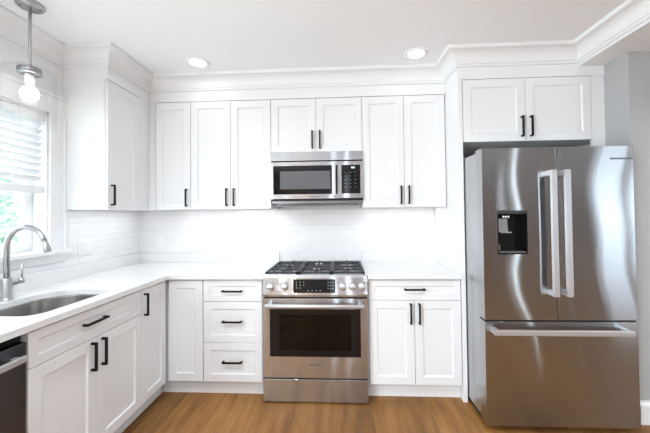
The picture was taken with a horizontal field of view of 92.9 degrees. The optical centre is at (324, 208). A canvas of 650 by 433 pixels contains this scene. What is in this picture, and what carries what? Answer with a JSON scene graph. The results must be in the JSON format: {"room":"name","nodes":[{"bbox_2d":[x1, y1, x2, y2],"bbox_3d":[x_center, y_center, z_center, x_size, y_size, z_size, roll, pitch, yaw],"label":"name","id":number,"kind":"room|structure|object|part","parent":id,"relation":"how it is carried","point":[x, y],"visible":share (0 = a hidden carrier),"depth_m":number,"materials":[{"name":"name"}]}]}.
{"room":"kitchen","nodes":[
{"label":"kitchen","id":0,"kind":"room"},
{"bbox_2d":[0,35,110,271],"bbox_3d":[-2.055,0.103,-0.292,0.160,2.540,6.600,-1,-1,3],"label":"wall","id":1,"kind":"structure","parent":0,"point":[12,54],"depth_m":1.98,"materials":[{"name":"white paint"}]},
{"bbox_2d":[0,70,72,271],"bbox_3d":[-1.931,-0.216,1.711,0.215,1.150,1.000,-1,-1,3],"label":"window","id":2,"kind":"structure","parent":1,"relation":"in","point":[46,211],"depth_m":2.06,"materials":[{"name":"white paint"}]},
{"bbox_3d":[-1.993,-0.182,1.713,0.040,0.912,0.705,-1,-1,3],"label":"sash","id":3,"kind":"part","parent":2,"relation":"part of","materials":[{"name":"white paint"}]},
{"bbox_2d":[0,99,44,193],"bbox_3d":[-1.917,-0.373,1.713,0.057,0.530,0.702,-1,-1,3],"label":"window blind","id":4,"kind":"object","parent":2,"relation":"attached to","point":[20,115],"visible":1,"depth_m":1.92,"materials":[{"name":"white plastic"}]},
{"bbox_3d":[-1.912,-0.373,1.873,0.046,0.470,0.002,-1,-1,3],"label":"ladder cord","id":5,"kind":"part","parent":4,"relation":"part of","materials":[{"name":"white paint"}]},
{"bbox_3d":[-1.917,-0.133,1.708,0.048,0.049,0.694,-1,-1,3],"label":"rail","id":6,"kind":"part","parent":4,"relation":"part of","materials":[{"name":"white paint"}]},
{"bbox_3d":[-1.920,-0.613,1.717,0.057,0.051,0.702,-1,-1,3],"label":"head rail","id":7,"kind":"part","parent":4,"relation":"part of","materials":[{"name":"white paint"}]},
{"bbox_2d":[0,210,138,278],"bbox_3d":[-1.864,0.235,1.784,0.008,0.550,2.410,-1,-1,3],"label":"tile backsplash","id":8,"kind":"structure","parent":1,"relation":"attached to","point":[111,234],"depth_m":2.49,"materials":[{"name":"white tile"}]},
{"bbox_2d":[78,239,90,255],"bbox_3d":[-1.827,0.292,2.347,0.009,0.114,0.116,-1,-1,3],"label":"outlet","id":9,"kind":"object","parent":8,"relation":"attached to","point":[84,246],"visible":1,"depth_m":2.34,"materials":[{"name":"white plastic"}]},
{"bbox_2d":[81,243,84,251],"bbox_3d":[-1.825,0.291,2.324,0.003,0.067,0.033,-1,-1,3],"label":"receptacle","id":10,"kind":"object","parent":9,"relation":"attached to","point":[82,244],"depth_m":2.33,"materials":[{"name":"grey plastic"}]},
{"bbox_2d":[64,79,167,210],"bbox_3d":[-1.656,-0.447,2.590,0.358,0.922,0.822,-1,-1,3],"label":"upper cabinet","id":11,"kind":"object","parent":1,"relation":"attached to","point":[108,125],"visible":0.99,"depth_m":2.19,"materials":[{"name":"white paint"}]},
{"bbox_3d":[-1.509,-0.099,2.201,0.032,0.148,0.012,-1,-1,3],"label":"handle","id":12,"kind":"part","parent":11,"relation":"part of","materials":[{"name":"black metal"}]},
{"bbox_3d":[-1.531,-0.451,2.344,0.020,0.918,0.335,-1,-1,3],"label":"door","id":13,"kind":"part","parent":11,"relation":"part of","materials":[{"name":"white paint"}]},
{"bbox_2d":[63,64,603,102],"bbox_3d":[0.072,-0.977,2.343,3.850,0.089,0.484,-1,-1,3],"label":"trim","id":14,"kind":"structure","parent":11,"relation":"attached to","point":[556,70],"depth_m":2.53,"materials":[{"name":"white paint"}]},
{"bbox_2d":[0,0,626,72],"bbox_3d":[0.840,-1.251,-0.413,6.065,0.100,7.000,-1,-1,3],"label":"ceiling","id":15,"kind":"structure","parent":0,"point":[160,35],"depth_m":1.94,"materials":[{"name":"white paint"}]},
{"bbox_2d":[14,0,44,101],"bbox_3d":[-1.632,-0.794,1.706,0.232,0.682,0.232,-1,-1,3],"label":"pendant light","id":16,"kind":"object","parent":15,"relation":"hanging from","point":[27,92],"visible":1,"depth_m":1.70,"materials":[{"name":"grey metal"}]},
{"bbox_2d":[24,73,34,84],"bbox_3d":[-1.631,-0.718,1.704,0.042,0.052,0.042,-1,-1,3],"label":"socket","id":17,"kind":"object","parent":16,"relation":"attached to","point":[29,77],"depth_m":1.69,"materials":[{"name":"white plastic"}]},
{"bbox_3d":[-1.630,-0.642,1.703,0.082,0.100,0.082,-1,-1,3],"label":"bulb","id":18,"kind":"part","parent":16,"relation":"part of","materials":[{"name":"white glass"}]},
{"bbox_3d":[-1.633,-0.944,1.709,0.015,0.343,0.015,-1,-1,3],"label":"rod","id":19,"kind":"part","parent":16,"relation":"part of","materials":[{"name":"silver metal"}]},
{"bbox_2d":[186,57,209,67],"bbox_3d":[-0.978,-1.125,2.378,0.172,0.008,0.172,-1,-1,3],"label":"recessed light","id":20,"kind":"object","parent":15,"relation":"in","point":[197,62],"visible":1,"depth_m":2.37,"materials":[{"name":"white paint"}]},
{"bbox_2d":[404,47,427,59],"bbox_3d":[0.673,-1.145,2.280,0.172,0.008,0.172,-1,-1,3],"label":"recessed light","id":21,"kind":"object","parent":15,"relation":"in","point":[415,53],"visible":1,"depth_m":2.27,"materials":[{"name":"white paint"}]},
{"bbox_2d":[179,157,466,230],"bbox_3d":[0.018,0.141,2.983,4.050,2.540,0.150,-1,-1,3],"label":"wall","id":22,"kind":"structure","parent":0,"point":[358,206],"depth_m":2.91,"materials":[{"name":"white paint"}]},
{"bbox_2d":[149,102,190,210],"bbox_3d":[-1.316,-0.449,2.791,0.364,0.920,0.387,-1,-1,3],"label":"upper cabinet","id":23,"kind":"object","parent":22,"relation":"attached to","point":[169,123],"visible":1,"depth_m":2.63,"materials":[{"name":"white paint"}]},
{"bbox_3d":[-1.170,-0.093,2.599,0.012,0.148,0.032,-1,-1,3],"label":"handle","id":24,"kind":"part","parent":23,"relation":"part of","materials":[{"name":"black metal"}]},
{"bbox_2d":[191,100,279,209],"bbox_3d":[-0.789,-0.455,2.764,0.689,0.920,0.387,-1,-1,3],"label":"upper cabinet","id":25,"kind":"object","parent":22,"relation":"attached to","point":[231,140],"visible":0.99,"depth_m":2.61,"materials":[{"name":"white paint"}]},
{"bbox_3d":[-0.969,-0.454,2.621,0.342,0.915,0.020,-1,-1,3],"label":"door","id":26,"kind":"part","parent":25,"relation":"part of","materials":[{"name":"white paint"}]},
{"bbox_3d":[-0.826,-0.098,2.582,0.012,0.148,0.032,-1,-1,3],"label":"handle","id":27,"kind":"part","parent":25,"relation":"part of","materials":[{"name":"black metal"}]},
{"bbox_3d":[-0.763,-0.098,2.579,0.012,0.148,0.032,-1,-1,3],"label":"handle","id":28,"kind":"part","parent":25,"relation":"part of","materials":[{"name":"black metal"}]},
{"bbox_3d":[-0.625,-0.458,2.604,0.342,0.915,0.020,-1,-1,3],"label":"door","id":29,"kind":"part","parent":25,"relation":"part of","materials":[{"name":"white paint"}]},
{"bbox_2d":[139,208,434,261],"bbox_3d":[-0.398,0.260,2.922,2.822,0.509,0.008,-1,-1,3],"label":"tile backsplash","id":30,"kind":"structure","parent":22,"relation":"attached to","point":[297,234],"depth_m":2.91,"materials":[{"name":"white tile"}]},
{"bbox_2d":[156,235,162,246],"bbox_3d":[-1.591,0.310,2.972,0.070,0.114,0.009,-1,-1,3],"label":"outlet","id":31,"kind":"object","parent":30,"relation":"attached to","point":[159,238],"visible":1,"depth_m":2.97,"materials":[{"name":"white plastic"}]},
{"bbox_3d":[0.768,0.287,2.854,0.070,0.114,0.009,-1,-1,3],"label":"outlet","id":32,"kind":"object","parent":30,"relation":"attached to","visible":0},
{"bbox_2d":[406,236,409,243],"bbox_3d":[0.768,0.287,2.851,0.033,0.067,0.003,-1,-1,3],"label":"receptacle","id":33,"kind":"object","parent":32,"relation":"attached to","point":[407,237],"depth_m":2.85,"materials":[{"name":"grey plastic"}]},
{"bbox_2d":[271,97,361,152],"bbox_3d":[-0.067,-0.698,2.732,0.761,0.452,0.387,-1,-1,3],"label":"upper cabinet","id":34,"kind":"object","parent":22,"relation":"attached to","point":[315,124],"visible":0.99,"depth_m":2.57,"materials":[{"name":"white paint"}]},
{"bbox_3d":[-0.265,-0.696,2.590,0.378,0.447,0.020,-1,-1,3],"label":"door","id":35,"kind":"part","parent":34,"relation":"part of","materials":[{"name":"white paint"}]},
{"bbox_3d":[-0.106,-0.574,2.554,0.012,0.148,0.032,-1,-1,3],"label":"handle","id":36,"kind":"part","parent":34,"relation":"part of","materials":[{"name":"black metal"}]},
{"bbox_2d":[271,151,362,206],"bbox_3d":[-0.061,-0.245,2.697,0.758,0.448,0.418,-1,-1,3],"label":"microwave","id":37,"kind":"object","parent":34,"relation":"attached to","point":[329,178],"visible":1,"depth_m":2.54,"materials":[{"name":"grey metal"}]},
{"bbox_3d":[-0.170,-0.235,2.555,0.555,0.303,0.034,-1,-1,3],"label":"door","id":38,"kind":"part","parent":37,"relation":"part of","materials":[{"name":"silver metal"}]},
{"bbox_3d":[-0.059,-0.073,2.716,0.758,0.016,0.375,-1,-1,3],"label":"trim","id":39,"kind":"part","parent":37,"relation":"part of","materials":[{"name":"silver metal"}]},
{"bbox_3d":[0.072,-0.242,2.505,0.030,0.277,0.047,-1,-1,3],"label":"handle","id":40,"kind":"part","parent":37,"relation":"part of","materials":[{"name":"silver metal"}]},
{"bbox_3d":[0.209,-0.240,2.537,0.202,0.303,0.032,-1,-1,3],"label":"control panel","id":41,"kind":"part","parent":37,"relation":"part of","materials":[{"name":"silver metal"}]},
{"bbox_3d":[0.115,-0.701,2.571,0.378,0.447,0.020,-1,-1,3],"label":"door","id":42,"kind":"part","parent":34,"relation":"part of","materials":[{"name":"white paint"}]},
{"bbox_2d":[360,95,445,207],"bbox_3d":[0.654,-0.472,2.692,0.678,0.920,0.387,-1,-1,3],"label":"upper cabinet","id":43,"kind":"object","parent":22,"relation":"attached to","point":[403,137],"visible":1,"depth_m":2.54,"materials":[{"name":"white paint"}]},
{"bbox_3d":[0.479,-0.471,2.549,0.338,0.915,0.020,-1,-1,3],"label":"door","id":44,"kind":"part","parent":43,"relation":"part of","materials":[{"name":"white paint"}]},
{"bbox_3d":[0.815,-0.475,2.532,0.330,0.915,0.020,-1,-1,3],"label":"door","id":45,"kind":"part","parent":43,"relation":"part of","materials":[{"name":"white paint"}]},
{"bbox_2d":[462,75,604,156],"bbox_3d":[1.513,-0.715,2.519,0.994,0.459,0.655,-1,-1,3],"label":"upper cabinet","id":46,"kind":"object","parent":22,"relation":"attached to","point":[542,111],"visible":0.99,"depth_m":2.23,"materials":[{"name":"white paint"}]},
{"bbox_3d":[1.226,-0.716,2.247,0.440,0.456,0.020,-1,-1,3],"label":"door","id":47,"kind":"part","parent":46,"relation":"part of","materials":[{"name":"white paint"}]},
{"bbox_3d":[1.415,-0.594,2.210,0.012,0.148,0.032,-1,-1,3],"label":"handle","id":48,"kind":"part","parent":46,"relation":"part of","materials":[{"name":"black metal"}]},
{"bbox_3d":[1.478,-0.594,2.207,0.012,0.148,0.032,-1,-1,3],"label":"handle","id":49,"kind":"part","parent":46,"relation":"part of","materials":[{"name":"black metal"}]},
{"bbox_3d":[1.675,-0.721,2.224,0.454,0.456,0.020,-1,-1,3],"label":"door","id":50,"kind":"part","parent":46,"relation":"part of","materials":[{"name":"white paint"}]},
{"bbox_2d":[590,139,605,145],"bbox_3d":[1.963,0.440,2.193,0.090,1.872,0.020,-1,-1,3],"label":"filler panel","id":51,"kind":"object","parent":46,"relation":"attached to","point":[594,142],"visible":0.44,"depth_m":2.20,"materials":[{"name":"white paint"}]},
{"bbox_2d":[122,392,649,432],"bbox_3d":[0.868,1.379,-0.462,6.065,0.080,7.000,-1,-1,3],"label":"floor","id":52,"kind":"structure","parent":0,"point":[170,412],"depth_m":2.06,"materials":[{"name":"brown wood"}]},
{"bbox_2d":[0,336,26,432],"bbox_3d":[-1.539,0.955,0.995,0.661,0.874,0.604,-1,-1,3],"label":"dishwasher","id":53,"kind":"object","parent":52,"relation":"on","point":[13,358],"visible":0.88,"depth_m":1.23,"materials":[{"name":"black metal"}]},
{"bbox_3d":[-1.234,0.599,0.986,0.043,0.026,0.524,-1,-1,3],"label":"handle","id":54,"kind":"part","parent":53,"relation":"part of","materials":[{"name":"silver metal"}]},
{"bbox_2d":[20,290,140,432],"bbox_3d":[-1.522,0.962,1.671,0.664,0.884,0.740,-1,-1,3],"label":"base cabinet","id":55,"kind":"object","parent":52,"relation":"on","point":[83,369],"visible":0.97,"depth_m":1.59,"materials":[{"name":"white paint"}]},
{"bbox_3d":[-1.240,0.981,1.471,0.020,0.596,0.367,-1,-1,3],"label":"door","id":56,"kind":"part","parent":55,"relation":"part of","materials":[{"name":"white paint"}]},
{"bbox_3d":[-1.235,0.606,1.663,0.020,0.154,0.737,-1,-1,3],"label":"drawer","id":57,"kind":"part","parent":55,"relation":"part of","materials":[{"name":"white paint"}]},
{"bbox_3d":[-1.210,0.777,1.620,0.032,0.148,0.012,-1,-1,3],"label":"handle","id":58,"kind":"part","parent":55,"relation":"part of","materials":[{"name":"black metal"}]},
{"bbox_3d":[-1.211,0.594,1.638,0.032,0.012,0.148,-1,-1,3],"label":"handle","id":59,"kind":"part","parent":55,"relation":"part of","materials":[{"name":"black metal"}]},
{"bbox_3d":[-1.206,0.778,1.690,0.032,0.148,0.012,-1,-1,3],"label":"handle","id":60,"kind":"part","parent":55,"relation":"part of","materials":[{"name":"black metal"}]},
{"bbox_3d":[-1.222,0.988,1.841,0.020,0.596,0.367,-1,-1,3],"label":"door","id":61,"kind":"part","parent":55,"relation":"part of","materials":[{"name":"white paint"}]},
{"bbox_2d":[130,281,165,423],"bbox_3d":[-1.494,0.972,2.217,0.664,0.884,0.352,-1,-1,3],"label":"base cabinet","id":62,"kind":"object","parent":52,"relation":"on","point":[153,298],"visible":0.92,"depth_m":2.16,"materials":[{"name":"white paint"}]},
{"bbox_3d":[-1.190,0.637,2.059,0.032,0.148,0.012,-1,-1,3],"label":"handle","id":63,"kind":"part","parent":62,"relation":"part of","materials":[{"name":"black metal"}]},
{"bbox_3d":[-1.206,0.915,2.167,0.020,0.754,0.276,-1,-1,3],"label":"door","id":64,"kind":"part","parent":62,"relation":"part of","materials":[{"name":"white paint"}]},
{"bbox_2d":[162,279,206,392],"bbox_3d":[-1.352,0.978,2.644,0.906,0.884,0.614,-1,-1,3],"label":"base cabinet","id":65,"kind":"object","parent":52,"relation":"on","point":[184,297],"visible":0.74,"depth_m":2.33,"materials":[{"name":"white paint"}]},
{"bbox_2d":[0,252,279,342],"bbox_3d":[-1.169,0.456,1.806,1.372,0.126,2.290,-1,-1,3],"label":"countertop","id":66,"kind":"structure","parent":65,"relation":"on","point":[113,278],"depth_m":2.27,"materials":[{"name":"white stone"}]},
{"bbox_2d":[0,225,51,301],"bbox_3d":[-1.611,0.288,1.684,0.280,0.405,0.103,-1,-1,3],"label":"faucet","id":67,"kind":"object","parent":66,"relation":"on","point":[7,282],"visible":1,"depth_m":1.66,"materials":[{"name":"grey metal"}]},
{"bbox_3d":[-1.707,0.368,1.700,0.035,0.121,0.077,-1,-1,23],"label":"lever","id":68,"kind":"part","parent":67,"relation":"part of","materials":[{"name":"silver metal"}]},
{"bbox_3d":[-1.617,0.230,1.665,0.238,0.291,0.028,-1,-1,3],"label":"spout","id":69,"kind":"part","parent":67,"relation":"part of","materials":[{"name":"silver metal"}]},
{"bbox_2d":[0,294,99,316],"bbox_3d":[-1.481,0.614,1.638,0.408,0.189,0.540,-1,-1,3],"label":"sink","id":70,"kind":"object","parent":66,"relation":"in","point":[44,305],"visible":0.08,"depth_m":1.80,"materials":[{"name":"silver metal"}]},
{"bbox_3d":[-1.048,0.916,2.332,0.262,0.754,0.020,-1,-1,3],"label":"door","id":71,"kind":"part","parent":65,"relation":"part of","materials":[{"name":"white paint"}]},
{"bbox_2d":[203,279,263,393],"bbox_3d":[-0.669,0.970,2.594,0.462,0.884,0.646,-1,-1,3],"label":"base cabinet","id":72,"kind":"object","parent":52,"relation":"on","point":[232,308],"visible":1,"depth_m":2.31,"materials":[{"name":"white paint"}]},
{"bbox_3d":[-0.691,0.839,2.290,0.148,0.012,0.032,-1,-1,3],"label":"handle","id":73,"kind":"part","parent":72,"relation":"part of","materials":[{"name":"black metal"}]},
{"bbox_3d":[-0.694,0.613,2.294,0.148,0.012,0.032,-1,-1,3],"label":"handle","id":74,"kind":"part","parent":72,"relation":"part of","materials":[{"name":"black metal"}]},
{"bbox_3d":[-0.688,1.137,2.285,0.148,0.012,0.032,-1,-1,3],"label":"handle","id":75,"kind":"part","parent":72,"relation":"part of","materials":[{"name":"black metal"}]},
{"bbox_3d":[-0.690,0.847,2.316,0.446,0.304,0.020,-1,-1,3],"label":"drawer","id":76,"kind":"part","parent":72,"relation":"part of","materials":[{"name":"white paint"}]},
{"bbox_3d":[-0.692,0.613,2.320,0.446,0.157,0.020,-1,-1,3],"label":"drawer","id":77,"kind":"part","parent":72,"relation":"part of","materials":[{"name":"white paint"}]},
{"bbox_3d":[-0.687,1.145,2.310,0.446,0.286,0.020,-1,-1,3],"label":"drawer","id":78,"kind":"part","parent":72,"relation":"part of","materials":[{"name":"white paint"}]},
{"bbox_2d":[263,260,368,402],"bbox_3d":[-0.057,0.933,2.512,0.765,0.940,0.706,-1,-1,3],"label":"gas range","id":79,"kind":"object","parent":52,"relation":"on","point":[315,313],"visible":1,"depth_m":2.22,"materials":[{"name":"grey metal"}]},
{"bbox_3d":[-0.397,0.564,2.229,0.057,0.057,0.044,-1,-1,3],"label":"knob","id":80,"kind":"part","parent":79,"relation":"part of","materials":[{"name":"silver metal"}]},
{"bbox_3d":[-0.295,0.563,2.224,0.057,0.057,0.044,-1,-1,3],"label":"knob","id":81,"kind":"part","parent":79,"relation":"part of","materials":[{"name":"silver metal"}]},
{"bbox_3d":[-0.076,0.690,2.195,0.704,0.029,0.064,-1,-1,3],"label":"handle","id":82,"kind":"part","parent":79,"relation":"part of","materials":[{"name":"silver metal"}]},
{"bbox_3d":[-0.075,0.556,2.247,0.757,0.155,0.052,-1,-1,3],"label":"control panel","id":83,"kind":"part","parent":79,"relation":"part of","materials":[{"name":"silver metal"}]},
{"bbox_3d":[-0.066,1.307,2.236,0.757,0.160,0.046,-1,-1,3],"label":"warming drawer","id":84,"kind":"part","parent":79,"relation":"part of","materials":[{"name":"silver metal"}]},
{"bbox_3d":[-0.070,0.931,2.243,0.757,0.568,0.045,-1,-1,3],"label":"oven door","id":85,"kind":"part","parent":79,"relation":"part of","materials":[{"name":"silver metal"}]},
{"bbox_2d":[271,262,366,273],"bbox_3d":[-0.060,0.493,2.561,0.765,0.011,0.624,-1,-1,3],"label":"cooktop","id":86,"kind":"object","parent":79,"relation":"in","point":[279,266],"depth_m":2.50,"materials":[{"name":"black metal"}]},
{"bbox_3d":[0.124,0.558,2.203,0.057,0.057,0.044,-1,-1,3],"label":"knob","id":87,"kind":"part","parent":79,"relation":"part of","materials":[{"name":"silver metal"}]},
{"bbox_3d":[0.193,0.557,2.200,0.057,0.057,0.044,-1,-1,3],"label":"knob","id":88,"kind":"part","parent":79,"relation":"part of","materials":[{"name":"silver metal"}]},
{"bbox_3d":[0.262,0.556,2.196,0.057,0.057,0.044,-1,-1,3],"label":"knob","id":89,"kind":"part","parent":79,"relation":"part of","materials":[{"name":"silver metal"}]},
{"bbox_2d":[367,279,461,396],"bbox_3d":[0.666,0.954,2.527,0.673,0.884,0.646,-1,-1,3],"label":"base cabinet","id":90,"kind":"object","parent":52,"relation":"on","point":[415,345],"visible":0.99,"depth_m":2.24,"materials":[{"name":"white paint"}]},
{"bbox_3d":[0.488,0.972,2.254,0.328,0.606,0.020,-1,-1,3],"label":"door","id":91,"kind":"part","parent":90,"relation":"part of","materials":[{"name":"white paint"}]},
{"bbox_3d":[0.620,0.758,2.226,0.012,0.148,0.032,-1,-1,3],"label":"handle","id":92,"kind":"part","parent":90,"relation":"part of","materials":[{"name":"black metal"}]},
{"bbox_2d":[361,251,462,278],"bbox_3d":[0.660,0.449,2.539,0.674,0.126,0.642,-1,-1,3],"label":"countertop","id":93,"kind":"structure","parent":90,"relation":"on","point":[377,264],"depth_m":2.60,"materials":[{"name":"white stone"}]},
{"bbox_3d":[0.649,0.591,2.253,0.660,0.144,0.020,-1,-1,3],"label":"drawer","id":94,"kind":"part","parent":90,"relation":"part of","materials":[{"name":"white paint"}]},
{"bbox_3d":[0.648,0.583,2.227,0.148,0.012,0.032,-1,-1,3],"label":"handle","id":95,"kind":"part","parent":90,"relation":"part of","materials":[{"name":"black metal"}]},
{"bbox_3d":[0.681,0.757,2.223,0.012,0.148,0.032,-1,-1,3],"label":"handle","id":96,"kind":"part","parent":90,"relation":"part of","materials":[{"name":"black metal"}]},
{"bbox_3d":[0.819,0.968,2.237,0.328,0.606,0.020,-1,-1,3],"label":"door","id":97,"kind":"part","parent":90,"relation":"part of","materials":[{"name":"white paint"}]},
{"bbox_2d":[434,80,467,401],"bbox_3d":[1.011,0.227,2.538,0.030,2.330,0.614,-1,-1,3],"label":"end panel","id":98,"kind":"object","parent":52,"relation":"on","point":[449,220],"visible":0.54,"depth_m":2.33,"materials":[{"name":"white paint"}]},
{"bbox_2d":[463,145,640,428],"bbox_3d":[1.465,0.497,2.301,0.906,1.772,0.934,-1,-1,3],"label":"refrigerator","id":99,"kind":"object","parent":52,"relation":"on","point":[552,315],"visible":0.96,"depth_m":1.90,"materials":[{"name":"grey metal"}]},
{"bbox_3d":[1.210,0.153,1.957,0.438,1.069,0.078,-1,-1,3],"label":"door","id":100,"kind":"part","parent":99,"relation":"part of","materials":[{"name":"silver metal"}]},
{"bbox_3d":[1.382,0.146,1.877,0.034,0.764,0.067,-1,-1,3],"label":"handle","id":101,"kind":"part","parent":99,"relation":"part of","materials":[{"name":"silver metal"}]},
{"bbox_3d":[1.453,1.016,1.930,0.906,0.640,0.078,-1,-1,3],"label":"freezer drawer","id":102,"kind":"part","parent":99,"relation":"part of","materials":[{"name":"silver metal"}]},
{"bbox_3d":[1.462,0.145,1.873,0.034,0.764,0.067,-1,-1,3],"label":"handle","id":103,"kind":"part","parent":99,"relation":"part of","materials":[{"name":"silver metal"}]},
{"bbox_3d":[1.664,0.147,1.935,0.464,1.069,0.078,-1,-1,3],"label":"door","id":104,"kind":"part","parent":99,"relation":"part of","materials":[{"name":"silver metal"}]},
{"bbox_2d":[578,18,649,65],"bbox_3d":[2.660,-1.158,-0.812,1.992,0.140,5.990,-1,-1,3],"label":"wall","id":105,"kind":"structure","parent":0,"point":[638,38],"depth_m":1.96,"materials":[{"name":"white paint"}]},
{"bbox_2d":[0,0,649,92],"bbox_3d":[-0.163,-1.131,-0.539,3.693,0.122,6.253,-1,-1,3],"label":"trim","id":106,"kind":"structure","parent":105,"relation":"attached to","point":[630,14],"depth_m":2.22,"materials":[{"name":"white paint"}]},
{"bbox_2d":[583,51,649,399],"bbox_3d":[2.972,0.097,2.354,1.915,2.540,0.810,-1,-1,3],"label":"wall","id":107,"kind":"structure","parent":0,"point":[626,77],"depth_m":2.01,"materials":[{"name":"grey paint"}]},
{"bbox_2d":[640,400,649,424],"bbox_3d":[2.914,1.285,1.923,1.815,0.150,0.016,-1,-1,3],"label":"baseboard","id":108,"kind":"structure","parent":107,"relation":"attached to","point":[644,404],"depth_m":1.96,"materials":[{"name":"white paint"}]},
{"label":"outside","id":109,"kind":"structure","parent":0,"visible":0},
{"bbox_3d":[-5.554,1.816,2.658,6.985,0.100,11.000,-1,-1,3],"label":"ground","id":110,"kind":"structure","parent":109,"visible":0},
{"bbox_2d":[0,120,18,243],"bbox_3d":[-4.446,-0.096,3.238,3.021,3.725,4.207,-1,-1,3],"label":"tree","id":111,"kind":"object","parent":110,"relation":"on","point":[4,198],"visible":0.16,"depth_m":3.95,"materials":[{"name":"green plant"}]}
]}

